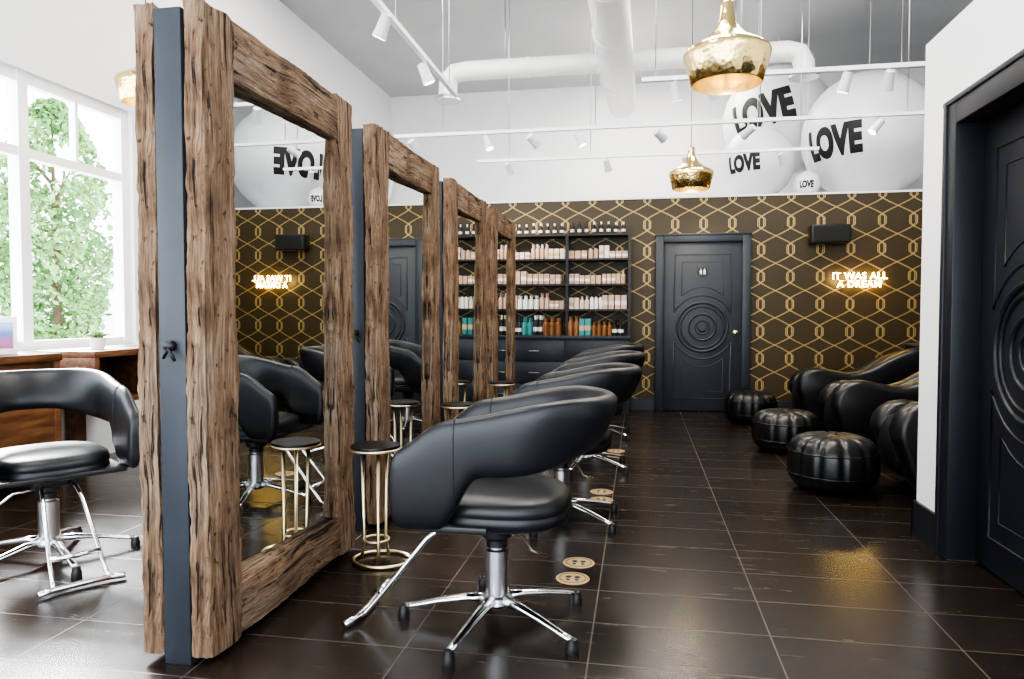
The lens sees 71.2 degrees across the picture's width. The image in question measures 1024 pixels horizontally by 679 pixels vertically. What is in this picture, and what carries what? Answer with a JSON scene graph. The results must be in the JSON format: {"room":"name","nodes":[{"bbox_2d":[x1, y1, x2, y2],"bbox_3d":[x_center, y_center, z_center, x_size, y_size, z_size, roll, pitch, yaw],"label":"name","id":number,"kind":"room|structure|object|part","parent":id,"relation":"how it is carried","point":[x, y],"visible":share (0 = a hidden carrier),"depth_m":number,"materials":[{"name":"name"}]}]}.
{"room":"salon","nodes":[
{"label":"salon","id":0,"kind":"room"},
{"bbox_2d":[0,0,390,452],"bbox_3d":[-3.598,-1.584,5.949,0.200,5.150,14.950,0,2,10],"label":"wall","id":1,"kind":"structure","parent":0,"point":[80,46],"depth_m":6.23,"materials":[{"name":"white paint"}]},
{"bbox_2d":[0,62,138,352],"bbox_3d":[-4.141,-0.839,2.546,0.220,2.130,8.010,0,2,10],"label":"window","id":2,"kind":"structure","parent":1,"relation":"in","point":[18,81],"depth_m":5.56,"materials":[{"name":"white wood"}]},
{"bbox_2d":[0,409,1023,678],"bbox_3d":[1.032,1.069,5.242,9.600,0.100,15.000,0,2,10],"label":"floor","id":3,"kind":"structure","parent":0,"point":[717,564],"depth_m":3.04,"materials":[{"name":"tile"}]},
{"bbox_2d":[0,352,62,488],"bbox_3d":[-3.450,0.585,4.248,0.500,0.940,1.440,0,2,10],"label":"console table","id":4,"kind":"object","parent":3,"relation":"on","point":[40,425],"depth_m":4.68,"materials":[{"name":"brown wood"}]},
{"bbox_2d":[0,316,17,354],"bbox_3d":[-3.350,-0.026,4.665,0.200,0.250,0.027,-1,2,-32],"label":"poster","id":5,"kind":"object","parent":4,"relation":"on","point":[8,324],"visible":1,"depth_m":4.68,"materials":[{"name":"paper"}]},
{"bbox_2d":[0,322,12,348],"bbox_3d":[-3.344,-0.026,4.654,0.156,0.170,0.002,-1,2,-32],"label":"print","id":6,"kind":"object","parent":5,"relation":"attached to","point":[6,328],"depth_m":4.68},
{"bbox_2d":[0,368,139,597],"bbox_3d":[-2.238,0.627,3.479,1.037,0.912,0.760,2,3,44],"label":"salon chair","id":7,"kind":"object","parent":3,"relation":"on","point":[44,467],"visible":0.98,"depth_m":3.51,"materials":[{"name":"black leather"}]},
{"bbox_3d":[-2.441,0.812,3.446,0.264,0.178,0.053,0,2,-7],"label":"pump lever","id":8,"kind":"part","parent":7,"relation":"part of","materials":[{"name":"silver metal"}]},
{"bbox_3d":[-2.296,0.597,3.525,0.544,0.128,0.524,2,3,44],"label":"seat","id":9,"kind":"part","parent":7,"relation":"part of","materials":[{"name":"black leather"}]},
{"bbox_2d":[38,346,138,440],"bbox_3d":[-3.267,0.538,5.668,0.540,0.930,0.720,0,2,10],"label":"console table","id":10,"kind":"object","parent":3,"relation":"on","point":[121,363],"visible":0.3,"depth_m":5.67,"materials":[{"name":"brown wood"}]},
{"bbox_2d":[86,330,109,349],"bbox_3d":[-3.223,0.001,5.570,0.150,0.150,0.166,2,3,37],"label":"potted succulent","id":11,"kind":"object","parent":10,"relation":"on","point":[97,342],"visible":1,"depth_m":5.52,"materials":[{"name":"white ceramic"}]},
{"bbox_2d":[89,337,105,349],"bbox_3d":[-3.221,0.031,5.559,0.120,0.090,0.120,0,2,10],"label":"pot","id":12,"kind":"object","parent":11,"relation":"attached to","point":[96,343],"depth_m":5.52,"materials":[{"name":"white ceramic"}]},
{"bbox_2d":[133,0,355,664],"bbox_3d":[-1.043,-0.030,3.019,0.288,2.259,1.297,0,2,10],"label":"station","id":13,"kind":"object","parent":3,"relation":"on","point":[245,388],"visible":1,"depth_m":2.56,"materials":[{"name":"brown wood"}]},
{"bbox_3d":[-1.225,-0.023,2.531,0.100,2.231,0.197,0,2,10],"label":"post","id":14,"kind":"part","parent":13,"relation":"part of","materials":[{"name":"brown wood"}]},
{"bbox_3d":[-1.041,-0.016,3.038,0.100,2.230,1.250,0,2,10],"label":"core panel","id":15,"kind":"part","parent":13,"relation":"part of","materials":[{"name":"blue stone"}]},
{"bbox_3d":[-1.044,-0.022,2.499,0.100,2.231,0.197,0,2,10],"label":"post","id":16,"kind":"part","parent":13,"relation":"part of","materials":[{"name":"brown wood"}]},
{"bbox_2d":[233,90,330,572],"bbox_3d":[-0.968,-0.036,3.024,0.005,1.910,0.950,1,2,12],"label":"mirror","id":17,"kind":"object","parent":13,"relation":"attached to","point":[282,188],"depth_m":3.01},
{"bbox_3d":[-0.950,-1.047,2.982,0.090,0.224,0.888,0,2,10],"label":"rail","id":18,"kind":"part","parent":13,"relation":"part of","materials":[{"name":"brown wood"}]},
{"bbox_3d":[-0.950,0.975,3.057,0.093,0.201,0.893,0,2,10],"label":"rail","id":19,"kind":"part","parent":13,"relation":"part of","materials":[{"name":"brown wood"}]},
{"bbox_3d":[-0.856,-0.060,3.541,0.096,2.230,0.202,0,2,10],"label":"post","id":20,"kind":"part","parent":13,"relation":"part of","materials":[{"name":"brown wood"}]},
{"bbox_2d":[349,440,410,569],"bbox_3d":[-0.636,0.796,3.477,0.304,0.569,0.258,0,2,10],"label":"table","id":21,"kind":"object","parent":3,"relation":"on","point":[378,447],"visible":0.94,"depth_m":3.45,"materials":[{"name":"gold metal"}]},
{"bbox_3d":[-0.662,0.517,3.472,0.240,0.012,0.240,0,2,10],"label":"black glass","id":22,"kind":"part","parent":21,"relation":"part of","materials":[{"name":"glass"}]},
{"bbox_2d":[351,123,440,527],"bbox_3d":[-0.764,-0.087,4.585,0.284,2.258,1.300,0,2,10],"label":"station","id":23,"kind":"object","parent":3,"relation":"on","point":[395,191],"visible":0.61,"depth_m":4.32,"materials":[{"name":"brown wood"}]},
{"bbox_3d":[-0.761,-0.074,4.601,0.100,2.230,1.250,0,2,10],"label":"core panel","id":24,"kind":"part","parent":23,"relation":"part of","materials":[{"name":"blue stone"}]},
{"bbox_3d":[-0.763,-0.078,4.065,0.098,2.231,0.202,0,2,10],"label":"post","id":25,"kind":"part","parent":23,"relation":"part of","materials":[{"name":"brown wood"}]},
{"bbox_2d":[388,175,426,459],"bbox_3d":[-0.688,-0.093,4.588,0.005,1.910,0.950,1,2,12],"label":"mirror","id":26,"kind":"object","parent":23,"relation":"attached to","point":[407,205],"depth_m":4.63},
{"bbox_3d":[-0.669,-1.102,4.548,0.092,0.226,0.892,0,2,10],"label":"rail","id":27,"kind":"part","parent":23,"relation":"part of","materials":[{"name":"brown wood"}]},
{"bbox_3d":[-0.578,-0.117,5.107,0.099,2.229,0.204,0,2,10],"label":"post","id":28,"kind":"part","parent":23,"relation":"part of","materials":[{"name":"brown wood"}]},
{"bbox_2d":[441,401,473,419],"bbox_3d":[-0.350,0.737,5.071,0.304,0.569,0.258,0,2,10],"label":"table","id":29,"kind":"object","parent":3,"relation":"on","point":[461,405],"visible":0.31,"depth_m":5.00,"materials":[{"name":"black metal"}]},
{"bbox_3d":[-0.350,0.743,5.071,0.304,0.557,0.258,0,2,10],"label":"brass frame","id":30,"kind":"part","parent":29,"relation":"part of","materials":[{"name":"gold metal"}]},
{"bbox_3d":[-0.377,0.459,5.066,0.240,0.012,0.240,0,2,10],"label":"black glass","id":31,"kind":"part","parent":29,"relation":"part of","materials":[{"name":"glass"}]},
{"bbox_2d":[439,178,486,421],"bbox_3d":[-0.482,-0.143,6.159,0.286,2.256,1.300,0,2,10],"label":"station","id":32,"kind":"object","parent":3,"relation":"on","point":[462,215],"visible":0.59,"depth_m":6.03,"materials":[{"name":"brown wood"}]},
{"bbox_3d":[-0.479,-0.131,6.175,0.100,2.230,1.250,0,2,10],"label":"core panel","id":33,"kind":"part","parent":32,"relation":"part of","materials":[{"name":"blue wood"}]},
{"bbox_3d":[-0.482,-0.137,5.638,0.101,2.228,0.206,0,2,10],"label":"post","id":34,"kind":"part","parent":32,"relation":"part of","materials":[{"name":"brown wood"}]},
{"bbox_2d":[457,212,477,412],"bbox_3d":[-0.406,-0.151,6.162,0.005,1.910,0.950,1,2,12],"label":"mirror","id":35,"kind":"object","parent":32,"relation":"attached to","point":[467,227],"depth_m":6.25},
{"bbox_3d":[-0.389,-1.158,6.120,0.088,0.218,0.889,0,2,10],"label":"rail","id":36,"kind":"part","parent":32,"relation":"part of","materials":[{"name":"brown wood"}]},
{"bbox_3d":[-0.295,-0.174,6.680,0.100,2.232,0.206,0,2,10],"label":"post","id":37,"kind":"part","parent":32,"relation":"part of","materials":[{"name":"brown wood"}]},
{"bbox_2d":[342,385,617,666],"bbox_3d":[-0.113,0.652,2.793,1.037,0.912,0.760,0,2,10],"label":"salon chair","id":38,"kind":"object","parent":3,"relation":"on","point":[471,472],"visible":1,"depth_m":2.51,"materials":[{"name":"black leather"}]},
{"bbox_3d":[-0.039,0.624,2.785,0.544,0.128,0.524,0,2,10],"label":"seat","id":39,"kind":"part","parent":38,"relation":"part of","materials":[{"name":"black leather"}]},
{"bbox_3d":[0.033,0.830,2.946,0.264,0.178,0.053,-2,3,-41],"label":"pump lever","id":40,"kind":"part","parent":38,"relation":"part of","materials":[{"name":"silver metal"}]},
{"bbox_2d":[486,208,515,398],"bbox_3d":[-0.202,-0.202,7.723,0.283,2.257,1.299,0,2,10],"label":"station","id":41,"kind":"object","parent":3,"relation":"on","point":[500,231],"visible":0.65,"depth_m":7.68,"materials":[{"name":"brown wood"}]},
{"bbox_3d":[-0.202,-0.194,7.201,0.098,2.228,0.204,0,2,10],"label":"post","id":42,"kind":"part","parent":41,"relation":"part of","materials":[{"name":"brown wood"}]},
{"bbox_2d":[497,235,509,397],"bbox_3d":[-0.126,-0.208,7.726,0.005,1.910,0.950,1,2,12],"label":"mirror","id":43,"kind":"object","parent":41,"relation":"attached to","point":[503,243],"depth_m":7.85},
{"bbox_3d":[-0.110,-1.218,7.686,0.090,0.222,0.891,0,2,10],"label":"rail","id":44,"kind":"part","parent":41,"relation":"part of","materials":[{"name":"brown wood"}]},
{"bbox_3d":[-0.016,-0.233,8.244,0.099,2.229,0.206,0,2,10],"label":"post","id":45,"kind":"part","parent":41,"relation":"part of","materials":[{"name":"brown wood"}]},
{"bbox_2d":[488,381,514,397],"bbox_3d":[-0.068,0.679,6.645,0.304,0.569,0.258,0,2,10],"label":"table","id":46,"kind":"object","parent":3,"relation":"on","point":[492,383],"visible":0.38,"depth_m":6.59,"materials":[{"name":"gold metal"}]},
{"bbox_3d":[-0.095,0.401,6.639,0.240,0.012,0.240,0,2,10],"label":"black glass","id":47,"kind":"part","parent":46,"relation":"part of","materials":[{"name":"glass"}]},
{"bbox_2d":[515,221,630,413],"bbox_3d":[0.309,-0.287,8.900,2.310,2.342,0.540,0,2,10],"label":"shelving unit","id":48,"kind":"object","parent":3,"relation":"on","point":[542,346],"visible":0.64,"depth_m":8.75,"materials":[{"name":"black wood"}]},
{"bbox_2d":[515,334,630,338],"bbox_3d":[0.310,-0.037,8.917,2.310,0.040,0.525,0,2,10],"label":"countertop","id":49,"kind":"structure","parent":48,"relation":"on","point":[563,336],"depth_m":8.60,"materials":[{"name":"black wood"}]},
{"bbox_2d":[516,232,630,335],"bbox_3d":[0.329,-0.685,8.998,2.306,1.250,0.308,0,2,10],"label":"open shelving","id":50,"kind":"object","parent":48,"relation":"attached to","point":[523,279],"depth_m":8.82,"materials":[{"name":"black metal"}]},
{"bbox_2d":[556,572,589,584],"bbox_3d":[0.277,1.089,3.264,0.154,0.004,0.154,0,2,10],"label":"floor sticker","id":51,"kind":"object","parent":3,"relation":"on","point":[571,578],"visible":1,"depth_m":3.26,"materials":[{"name":"beige plastic"}]},
{"bbox_2d":[508,362,641,536],"bbox_3d":[0.236,0.600,4.205,1.037,0.912,0.760,0,2,12],"label":"salon chair","id":52,"kind":"object","parent":3,"relation":"on","point":[622,379],"visible":0.41,"depth_m":3.94,"materials":[{"name":"black leather"}]},
{"bbox_3d":[0.388,0.778,4.351,0.264,0.178,0.053,-2,3,-39],"label":"pump lever","id":53,"kind":"part","parent":52,"relation":"part of","materials":[{"name":"silver metal"}]},
{"bbox_3d":[0.310,0.573,4.194,0.544,0.128,0.524,0,2,12],"label":"seat","id":54,"kind":"part","parent":52,"relation":"part of","materials":[{"name":"black leather"}]},
{"bbox_2d":[563,557,594,567],"bbox_3d":[0.324,1.081,3.469,0.154,0.004,0.154,0,2,10],"label":"floor sticker","id":55,"kind":"object","parent":3,"relation":"on","point":[573,562],"visible":1,"depth_m":3.47,"materials":[{"name":"beige plastic"}]},
{"bbox_2d":[551,350,645,476],"bbox_3d":[0.523,0.548,5.632,1.037,0.912,0.760,0,2,8],"label":"salon chair","id":56,"kind":"object","parent":3,"relation":"on","point":[624,356],"visible":0.29,"depth_m":5.40,"materials":[{"name":"black leather"}]},
{"bbox_3d":[0.597,0.520,5.626,0.544,0.128,0.524,0,2,8],"label":"seat","id":57,"kind":"part","parent":56,"relation":"part of","materials":[{"name":"black leather"}]},
{"bbox_2d":[590,489,612,494],"bbox_3d":[0.607,1.030,4.849,0.154,0.004,0.154,0,2,10],"label":"floor sticker","id":58,"kind":"object","parent":3,"relation":"on","point":[594,491],"visible":1,"depth_m":4.85,"materials":[{"name":"beige plastic"}]},
{"bbox_2d":[590,496,612,501],"bbox_3d":[0.580,1.038,4.641,0.154,0.004,0.154,0,2,10],"label":"floor sticker","id":59,"kind":"object","parent":3,"relation":"on","point":[597,497],"visible":0.68,"depth_m":4.66,"materials":[{"name":"beige plastic"}]},
{"bbox_2d":[571,343,644,440],"bbox_3d":[0.777,0.496,7.051,1.037,0.912,0.760,0,2,11],"label":"salon chair","id":60,"kind":"object","parent":3,"relation":"on","point":[623,346],"visible":0.23,"depth_m":6.78,"materials":[{"name":"black leather"}]},
{"bbox_2d":[607,449,624,452],"bbox_3d":[0.915,0.978,6.287,0.154,0.004,0.154,0,2,10],"label":"floor sticker","id":61,"kind":"object","parent":3,"relation":"on","point":[609,450],"visible":1,"depth_m":6.29,"materials":[{"name":"beige plastic"}]},
{"bbox_2d":[724,390,777,423],"bbox_3d":[2.640,0.743,7.911,0.561,0.356,0.561,0,2,10],"label":"pouf","id":62,"kind":"object","parent":3,"relation":"on","point":[740,406],"visible":0.81,"depth_m":7.71,"materials":[{"name":"black leather"}]},
{"bbox_2d":[751,408,820,452],"bbox_3d":[2.413,0.796,6.306,0.571,0.366,0.571,0,2,10],"label":"pouf","id":63,"kind":"object","parent":3,"relation":"on","point":[773,429],"visible":0.77,"depth_m":6.11,"materials":[{"name":"black leather"}]},
{"bbox_2d":[786,431,880,494],"bbox_3d":[2.206,0.837,4.922,0.591,0.386,0.591,0,2,10],"label":"pouf","id":64,"kind":"object","parent":3,"relation":"on","point":[830,462],"visible":1,"depth_m":4.70,"materials":[{"name":"black leather"}]},
{"bbox_2d":[788,342,919,425],"bbox_3d":[3.816,0.397,7.585,1.634,1.071,0.720,0,2,10],"label":"lounge chair","id":65,"kind":"object","parent":3,"relation":"on","point":[805,386],"visible":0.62,"depth_m":7.33,"materials":[{"name":"black leather"}]},
{"bbox_3d":[3.730,0.497,7.864,1.307,0.783,0.210,0,2,10],"label":"arm","id":66,"kind":"part","parent":65,"relation":"part of","materials":[{"name":"black leather"}]},
{"bbox_2d":[792,351,900,409],"bbox_3d":[3.620,0.454,7.623,1.197,0.723,0.400,0,2,10],"label":"seat cushion","id":67,"kind":"object","parent":65,"relation":"on","point":[796,404],"depth_m":7.75,"materials":[{"name":"black leather"}]},
{"bbox_2d":[904,342,919,348],"bbox_3d":[4.374,0.121,7.476,0.500,0.170,0.480,0,2,10],"label":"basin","id":68,"kind":"object","parent":65,"relation":"in","point":[908,345],"depth_m":7.43,"materials":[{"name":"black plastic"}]},
{"bbox_2d":[819,371,918,446],"bbox_3d":[3.570,0.447,6.208,1.634,1.071,0.720,0,2,10],"label":"lounge chair","id":69,"kind":"object","parent":3,"relation":"on","point":[848,406],"visible":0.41,"depth_m":5.98,"materials":[{"name":"black leather"}]},
{"bbox_3d":[3.483,0.548,6.487,1.307,0.783,0.210,0,2,10],"label":"arm","id":70,"kind":"part","parent":69,"relation":"part of","materials":[{"name":"black leather"}]},
{"bbox_2d":[824,379,918,431],"bbox_3d":[3.373,0.504,6.246,1.197,0.723,0.400,0,2,10],"label":"seat cushion","id":71,"kind":"object","parent":69,"relation":"on","point":[829,420],"depth_m":6.39,"materials":[{"name":"black leather"}]},
{"bbox_2d":[870,399,918,489],"bbox_3d":[3.305,0.501,4.733,1.634,1.071,0.720,0,2,10],"label":"lounge chair","id":72,"kind":"object","parent":3,"relation":"on","point":[893,424],"visible":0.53,"depth_m":4.62,"materials":[{"name":"black leather"}]},
{"bbox_2d":[878,413,900,471],"bbox_3d":[3.109,0.558,4.770,1.197,0.723,0.400,0,2,10],"label":"seat cushion","id":73,"kind":"object","parent":72,"relation":"on","point":[889,458],"depth_m":4.85,"materials":[{"name":"black leather"}]},
{"bbox_3d":[3.099,0.595,4.514,1.307,0.833,0.210,0,2,10],"label":"arm","id":74,"kind":"part","parent":72,"relation":"part of","materials":[{"name":"black leather"}]},
{"bbox_2d":[279,0,973,96],"bbox_3d":[1.032,-4.178,5.050,9.600,0.100,15.000,0,2,10],"label":"ceiling","id":75,"kind":"structure","parent":0,"point":[835,32],"depth_m":9.97,"materials":[{"name":"grey paint"}]},
{"bbox_2d":[114,0,145,106],"bbox_3d":[-2.871,-3.002,5.589,0.460,2.290,0.460,0,2,10],"label":"pendant lamp","id":76,"kind":"object","parent":75,"relation":"hanging from","point":[124,80],"visible":0.2,"depth_m":5.44,"materials":[{"name":"gold metal"}]},
{"bbox_3d":[-2.871,-2.080,5.623,0.460,0.445,0.460,0,2,10],"label":"lamp shade","id":77,"kind":"part","parent":76,"relation":"part of","materials":[{"name":"gold metal"}]},
{"bbox_2d":[371,0,455,94],"bbox_3d":[-0.721,-2.937,4.393,0.137,2.333,2.800,0,2,10],"label":"track light","id":78,"kind":"object","parent":75,"relation":"hanging from","point":[387,18],"visible":1,"depth_m":4.71,"materials":[{"name":"white plastic"}]},
{"bbox_2d":[477,108,687,175],"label":"track light","id":79,"kind":"object","parent":75,"relation":"hanging from","point":[608,168],"depth_m":8.19,"materials":[{"name":"white metal"}]},
{"bbox_3d":[1.463,-2.088,8.099,3.800,0.032,0.034,0,2,10],"label":"track rail","id":80,"kind":"part","parent":79,"relation":"part of","materials":[{"name":"white plastic"}]},
{"bbox_2d":[434,0,819,117],"bbox_3d":[0.603,-3.620,7.841,4.211,1.220,5.750,2,3,37],"label":"ventilation duct","id":81,"kind":"object","parent":75,"relation":"hanging from","point":[617,61],"visible":0.82,"depth_m":8.68,"materials":[{"name":"white metal"}]},
{"bbox_2d":[394,0,924,153],"bbox_3d":[1.304,-3.024,6.777,5.060,2.332,0.153,0,2,10],"label":"track light","id":82,"kind":"object","parent":75,"relation":"hanging from","point":[873,130],"visible":0.98,"depth_m":6.79,"materials":[{"name":"white plastic"}]},
{"bbox_3d":[1.302,-2.041,6.808,5.060,0.032,0.034,0,2,10],"label":"track rail","id":83,"kind":"part","parent":82,"relation":"part of","materials":[{"name":"white plastic"}]},
{"bbox_2d":[668,0,713,191],"bbox_3d":[1.852,-2.881,7.350,0.460,2.660,0.460,0,2,10],"label":"pendant lamp","id":84,"kind":"object","parent":75,"relation":"hanging from","point":[691,175],"visible":1,"depth_m":7.26,"materials":[{"name":"gold metal"}]},
{"bbox_3d":[1.852,-1.774,7.390,0.460,0.445,0.460,0,2,10],"label":"lamp shade","id":85,"kind":"part","parent":84,"relation":"part of","materials":[{"name":"gold metal"}]},
{"bbox_3d":[1.852,-3.101,7.341,0.007,2.220,0.008,0,2,10],"label":"suspension cord","id":86,"kind":"part","parent":84,"relation":"part of","materials":[{"name":"black plastic"}]},
{"bbox_2d":[683,0,771,94],"bbox_3d":[1.155,-2.726,3.800,0.460,2.710,0.460,0,2,10],"label":"pendant lamp","id":87,"kind":"object","parent":75,"relation":"hanging from","point":[730,60],"visible":1,"depth_m":3.71,"materials":[{"name":"gold metal"}]},
{"bbox_2d":[695,120,818,166],"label":"track light","id":88,"kind":"object","parent":75,"relation":"hanging from","point":[781,157],"depth_m":7.84,"materials":[{"name":"white plastic"}]},
{"bbox_2d":[723,63,827,173],"bbox_3d":[3.820,-3.330,10.273,1.520,1.978,1.523,2,3,37],"label":"balloon","id":89,"kind":"object","parent":75,"relation":"hanging from","point":[780,97],"visible":0.52,"depth_m":9.65,"materials":[{"name":"white rubber"}]},
{"bbox_2d":[732,85,796,133],"bbox_3d":[3.406,-3.105,9.737,0.882,0.620,0.156,2,3,37],"label":"print","id":90,"kind":"object","parent":89,"relation":"attached to","point":[776,100],"depth_m":9.64,"materials":[{"name":"black paint"}]},
{"bbox_2d":[642,0,925,101],"bbox_3d":[2.030,-2.969,5.277,2.100,2.333,0.141,0,2,10],"label":"track light","id":91,"kind":"object","parent":75,"relation":"hanging from","point":[887,85],"visible":0.8,"depth_m":5.23,"materials":[{"name":"white metal"}]},
{"bbox_3d":[2.029,-1.986,5.307,2.100,0.032,0.034,0,2,10],"label":"track rail","id":92,"kind":"part","parent":91,"relation":"part of","materials":[{"name":"white plastic"}]},
{"bbox_2d":[793,0,819,192],"bbox_3d":[3.648,-3.014,8.812,0.310,2.503,0.311,1,2,22],"label":"balloon","id":93,"kind":"object","parent":75,"relation":"hanging from","point":[807,181],"visible":0.86,"depth_m":8.74,"materials":[{"name":"white rubber"}]},
{"bbox_2d":[800,180,813,187],"bbox_3d":[3.596,-1.899,8.725,0.162,0.089,0.035,1,2,22],"label":"print","id":94,"kind":"object","parent":93,"relation":"attached to","point":[803,183],"depth_m":8.71,"materials":[{"name":"black paint"}]},
{"bbox_2d":[801,4,924,191],"bbox_3d":[4.542,-3.010,9.098,1.603,2.530,1.600,-1,2,-33],"label":"balloon","id":95,"kind":"object","parent":75,"relation":"hanging from","point":[848,157],"visible":0.7,"depth_m":8.56,"materials":[{"name":"white plastic"}]},
{"bbox_2d":[809,119,862,162],"bbox_3d":[3.930,-2.417,8.731,0.154,0.396,0.712,-1,2,-33],"label":"print","id":96,"kind":"object","parent":95,"relation":"attached to","point":[840,139],"depth_m":8.65,"materials":[{"name":"black paint"}]},
{"bbox_2d":[391,67,925,201],"bbox_3d":[2.332,-1.821,12.401,9.200,5.150,0.150,0,2,10],"label":"wall","id":97,"kind":"structure","parent":0,"point":[456,157],"depth_m":12.52,"materials":[{"name":"white paint"}]},
{"bbox_2d":[487,191,922,410],"bbox_3d":[2.010,-0.496,10.652,9.200,2.630,3.500,0,2,10],"label":"wall","id":98,"kind":"structure","parent":0,"point":[801,319],"depth_m":8.64,"materials":[{"name":"paper"}]},
{"bbox_2d":[663,241,741,410],"bbox_3d":[2.337,-0.158,8.799,0.930,2.070,0.045,0,2,10],"label":"door","id":99,"kind":"structure","parent":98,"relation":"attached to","point":[694,378],"depth_m":8.78,"materials":[{"name":"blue wood"}]},
{"bbox_2d":[697,322,706,331],"bbox_3d":[2.332,-0.151,8.771,0.120,0.120,0.012,0,2,10],"label":"boss","id":100,"kind":"object","parent":99,"relation":"attached to","point":[702,326],"visible":1,"depth_m":8.77,"materials":[{"name":"black wood"}]},
{"bbox_2d":[697,267,707,276],"bbox_3d":[2.332,-0.831,8.747,0.124,0.124,0.006,0,2,10],"label":"restroom sign plate","id":101,"kind":"object","parent":99,"relation":"attached to","point":[701,268],"visible":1,"depth_m":8.74,"materials":[{"name":"silver metal"}]},
{"bbox_2d":[673,253,731,399],"bbox_3d":[2.333,-0.157,8.774,0.690,1.784,0.032,0,2,10],"label":"trim","id":102,"kind":"structure","parent":98,"relation":"attached to","point":[700,302],"depth_m":8.76,"materials":[{"name":"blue wood"}]},
{"bbox_2d":[654,232,751,410],"bbox_3d":[2.334,-0.204,8.778,1.146,2.185,0.093,0,2,10],"label":"door frame","id":103,"kind":"structure","parent":98,"relation":"attached to","point":[745,237],"depth_m":8.71,"materials":[{"name":"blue wood"}]},
{"bbox_2d":[487,189,922,203],"bbox_3d":[2.009,-1.819,10.597,9.200,0.024,3.512,0,2,10],"label":"trim","id":104,"kind":"structure","parent":98,"relation":"on","point":[914,190],"depth_m":8.74,"materials":[{"name":"white paint"}]},
{"bbox_2d":[720,116,794,194],"bbox_3d":[3.132,-3.019,9.107,0.910,2.513,0.912,2,3,40],"label":"balloon","id":105,"kind":"object","parent":104,"relation":"on","point":[759,172],"visible":0.76,"depth_m":8.81,"materials":[{"name":"white rubber"}]},
{"bbox_2d":[729,152,759,174],"bbox_3d":[2.859,-2.177,8.819,0.399,0.231,0.072,2,3,40],"label":"print","id":106,"kind":"object","parent":105,"relation":"attached to","point":[739,163],"depth_m":8.79,"materials":[{"name":"black paint"}]},
{"bbox_2d":[779,167,827,192],"bbox_3d":[4.554,-3.096,10.863,1.500,2.488,1.500,0,2,-10],"label":"balloon","id":107,"kind":"object","parent":104,"relation":"on","point":[788,188],"visible":0.02,"depth_m":10.42,"materials":[{"name":"white rubber"}]},
{"bbox_2d":[631,398,792,409],"bbox_3d":[3.398,0.823,8.662,3.850,0.140,0.020,0,2,10],"label":"baseboard","id":108,"kind":"structure","parent":98,"relation":"attached to","point":[636,403],"depth_m":8.96,"materials":[{"name":"blue wood"}]},
{"bbox_2d":[809,224,850,243],"bbox_3d":[3.741,-1.240,8.430,0.440,0.220,0.208,0,2,10],"label":"wall speaker","id":109,"kind":"object","parent":98,"relation":"attached to","point":[818,233],"visible":1,"depth_m":8.33,"materials":[{"name":"black plastic"}]},
{"bbox_2d":[832,272,886,286],"bbox_3d":[4.101,-0.705,8.452,0.603,0.175,0.076,0,2,10],"label":"sign","id":110,"kind":"object","parent":98,"relation":"attached to","point":[876,283],"visible":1,"depth_m":8.41,"materials":[{"name":"white"}]},
{"bbox_2d":[917,0,1023,561],"bbox_3d":[3.224,-0.126,0.434,3.207,2.640,6.400,0,2,10],"label":"wall","id":111,"kind":"structure","parent":0,"point":[987,33],"depth_m":3.66,"materials":[{"name":"white paint"}]},
{"bbox_2d":[911,499,934,551],"bbox_3d":[2.749,1.095,0.573,2.275,0.190,6.418,0,2,10],"label":"baseboard","id":112,"kind":"structure","parent":111,"relation":"attached to","point":[922,517],"depth_m":3.77,"materials":[{"name":"grey paint"}]},
{"bbox_2d":[934,49,1023,561],"bbox_3d":[2.129,-0.025,2.998,0.190,2.250,1.186,0,2,10],"label":"door frame","id":113,"kind":"structure","parent":111,"relation":"attached to","point":[966,114],"depth_m":3.46,"materials":[{"name":"grey paint"}]},
{"bbox_2d":[975,101,1023,594],"bbox_3d":[2.196,0.035,2.988,0.045,2.110,0.920,0,2,10],"label":"door","id":114,"kind":"structure","parent":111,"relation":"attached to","point":[1009,125],"depth_m":3.23,"materials":[{"name":"grey paint"}]},
{"bbox_2d":[987,134,1023,561],"bbox_3d":[2.172,0.035,2.992,0.032,1.824,0.680,0,2,10],"label":"trim","id":115,"kind":"structure","parent":111,"relation":"attached to","point":[996,345],"depth_m":3.21,"materials":[{"name":"grey paint"}]},
{"label":"outside","id":116,"kind":"structure","parent":0,"visible":0},
{"bbox_3d":[-20.238,0.889,13.824,35.300,0.130,60.000,0,2,10],"label":"ground","id":117,"kind":"structure","parent":116,"visible":0},
{"bbox_2d":[0,187,11,315],"bbox_3d":[-7.851,-0.882,10.488,1.099,3.658,1.115,1,2,29],"label":"street tree","id":118,"kind":"object","parent":117,"relation":"on","point":[4,222],"visible":0.65,"depth_m":10.61,"materials":[{"name":"green plant"}]},
{"bbox_2d":[0,97,113,339],"bbox_3d":[-7.375,-1.476,11.551,2.003,4.767,1.932,0,2,10],"label":"street tree","id":119,"kind":"object","parent":117,"relation":"on","point":[46,113],"visible":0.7,"depth_m":11.37,"materials":[{"name":"green plant"}]},
{"bbox_2d":[0,229,114,338],"bbox_3d":[-25.581,-2.399,32.959,6.000,5.200,32.000,0,2,10],"label":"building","id":120,"kind":"structure","parent":117,"relation":"on","point":[109,323],"depth_m":38.12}
]}

